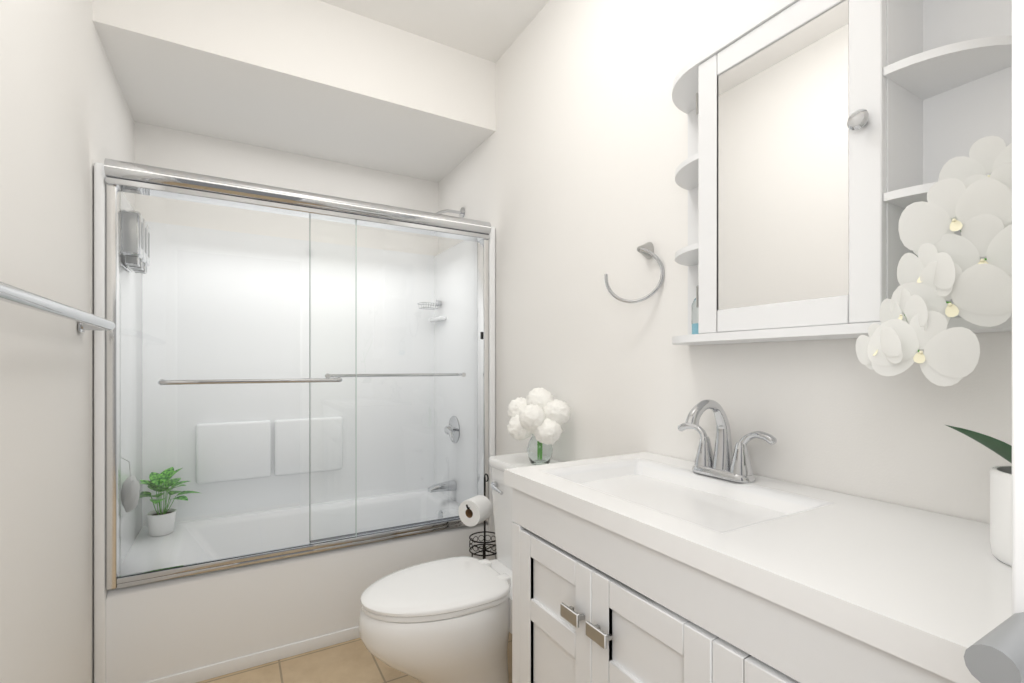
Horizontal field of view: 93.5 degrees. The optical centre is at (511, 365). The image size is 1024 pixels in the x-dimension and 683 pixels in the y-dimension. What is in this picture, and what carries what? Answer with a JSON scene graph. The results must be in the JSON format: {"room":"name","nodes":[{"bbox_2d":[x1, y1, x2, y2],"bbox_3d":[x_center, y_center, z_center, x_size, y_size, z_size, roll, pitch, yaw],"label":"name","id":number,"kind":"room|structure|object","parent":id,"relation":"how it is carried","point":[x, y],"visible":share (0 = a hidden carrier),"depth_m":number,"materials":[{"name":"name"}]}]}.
{"room":"bathroom","nodes":[
{"label":"bathroom","id":0,"kind":"room"},
{"bbox_2d":[0,0,133,682],"bbox_3d":[-1.099,-0.170,0.970,0.100,2.680,3.230,0,0,-30],"label":"wall","id":1,"kind":"structure","parent":0,"point":[66,121],"depth_m":1.25,"materials":[{"name":"white paint"}]},
{"bbox_2d":[0,281,114,332],"bbox_3d":[-1.066,-0.125,1.108,0.092,0.046,0.983,0,0,-30],"label":"towel bar","id":2,"kind":"object","parent":1,"relation":"attached to","point":[14,295],"visible":1,"depth_m":1.00,"materials":[{"name":"silver metal"}]},
{"bbox_2d":[134,122,437,255],"bbox_3d":[-1.166,-0.170,2.737,1.746,2.680,0.100,0,0,-30],"label":"wall","id":3,"kind":"structure","parent":0,"point":[162,147],"depth_m":2.61,"materials":[{"name":"white paint"}]},
{"bbox_2d":[93,0,495,181],"bbox_3d":[-0.946,-1.340,2.356,1.546,0.340,0.780,0,0,-30],"label":"soffit","id":4,"kind":"structure","parent":0,"point":[319,79],"depth_m":2.11,"materials":[{"name":"white paint"}]},
{"bbox_2d":[197,632,511,682],"bbox_3d":[-0.386,1.200,1.381,1.746,0.060,3.230,0,0,-30],"label":"floor","id":5,"kind":"structure","parent":0,"point":[354,661],"depth_m":1.85,"materials":[{"name":"tile"}]},
{"bbox_2d":[94,158,494,682],"bbox_3d":[-0.931,0.134,2.331,1.540,2.073,0.829,0,0,-30],"label":"shower","id":6,"kind":"object","parent":5,"relation":"on","point":[314,420],"visible":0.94,"depth_m":2.36,"materials":[{"name":"clear glass"}]},
{"bbox_2d":[139,467,198,536],"bbox_3d":[-1.575,0.624,2.226,0.237,0.288,0.284,0,0,-30],"label":"plant","id":7,"kind":"object","parent":6,"relation":"on","point":[167,521],"depth_m":2.20,"materials":[{"name":"green plant"}]},
{"bbox_2d":[359,453,559,682],"bbox_3d":[-0.145,0.775,1.720,0.777,0.790,0.468,0,0,-30],"label":"toilet","id":8,"kind":"object","parent":5,"relation":"on","point":[446,620],"visible":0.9,"depth_m":1.55,"materials":[{"name":"white ceramic"}]},
{"bbox_2d":[507,388,570,464],"bbox_3d":[0.090,0.232,1.848,0.201,0.294,0.255,0,0,-30],"label":"flower vase","id":9,"kind":"object","parent":8,"relation":"on","point":[540,416],"visible":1,"depth_m":1.80,"materials":[{"name":"clear glass"}]},
{"bbox_2d":[458,473,496,558],"bbox_3d":[-0.139,0.827,2.158,0.220,0.682,0.196,0,0,-30],"label":"toilet paper stand","id":10,"kind":"object","parent":5,"relation":"on","point":[475,510],"visible":0.56,"depth_m":2.10,"materials":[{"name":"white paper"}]},
{"bbox_2d":[504,399,1011,682],"bbox_3d":[0.442,0.626,0.955,0.528,1.088,0.992,0,0,-30],"label":"bathroom vanity","id":11,"kind":"object","parent":5,"relation":"on","point":[721,565],"visible":1,"depth_m":0.80,"materials":[{"name":"white paint"}]},
{"bbox_2d":[677,399,776,482],"bbox_3d":[0.478,0.176,1.165,0.157,0.190,0.272,0,0,-30],"label":"faucet","id":12,"kind":"object","parent":11,"relation":"on","point":[720,467],"depth_m":1.17,"materials":[{"name":"silver metal"}]},
{"bbox_2d":[856,136,1011,565],"bbox_3d":[0.655,-0.028,0.686,0.264,0.598,0.258,0,0,-30],"label":"orchid","id":13,"kind":"object","parent":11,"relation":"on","point":[969,199],"visible":0.92,"depth_m":0.69,"materials":[{"name":"white plant"}]},
{"bbox_2d":[319,0,548,62],"bbox_3d":[-0.386,-1.560,1.381,1.746,0.100,3.230,0,0,-30],"label":"ceiling","id":14,"kind":"structure","parent":0,"point":[491,30],"depth_m":2.10,"materials":[{"name":"white paint"}]},
{"bbox_2d":[438,0,1011,558],"bbox_3d":[0.328,-0.170,1.791,0.100,2.680,3.230,0,0,-30],"label":"wall","id":15,"kind":"structure","parent":0,"point":[564,184],"depth_m":1.55,"materials":[{"name":"white paint"}]},
{"bbox_2d":[604,242,663,302],"bbox_3d":[0.378,-0.290,1.494,0.114,0.194,0.148,0,0,-30],"label":"towel ring","id":16,"kind":"object","parent":15,"relation":"attached to","point":[646,250],"visible":1,"depth_m":1.49,"materials":[{"name":"grey metal"}]},
{"bbox_2d":[672,0,1011,345],"bbox_3d":[0.597,-0.398,1.023,0.196,0.681,0.712,0,0,-30],"label":"medicine cabinet","id":17,"kind":"object","parent":15,"relation":"attached to","point":[828,140],"visible":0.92,"depth_m":0.91,"materials":[{"name":"white paint"}]},
{"bbox_3d":[0.285,-0.170,0.215,1.546,2.680,0.120,0,0,-30],"label":"wall","id":18,"kind":"structure","parent":0,"visible":0},
{"bbox_2d":[964,0,1023,682],"bbox_3d":[0.050,0.115,0.078,0.942,2.110,0.148,0,0,-30],"label":"door frame","id":19,"kind":"structure","parent":18,"relation":"attached to","point":[995,655],"depth_m":0.33,"materials":[{"name":"white paint"}]}
]}

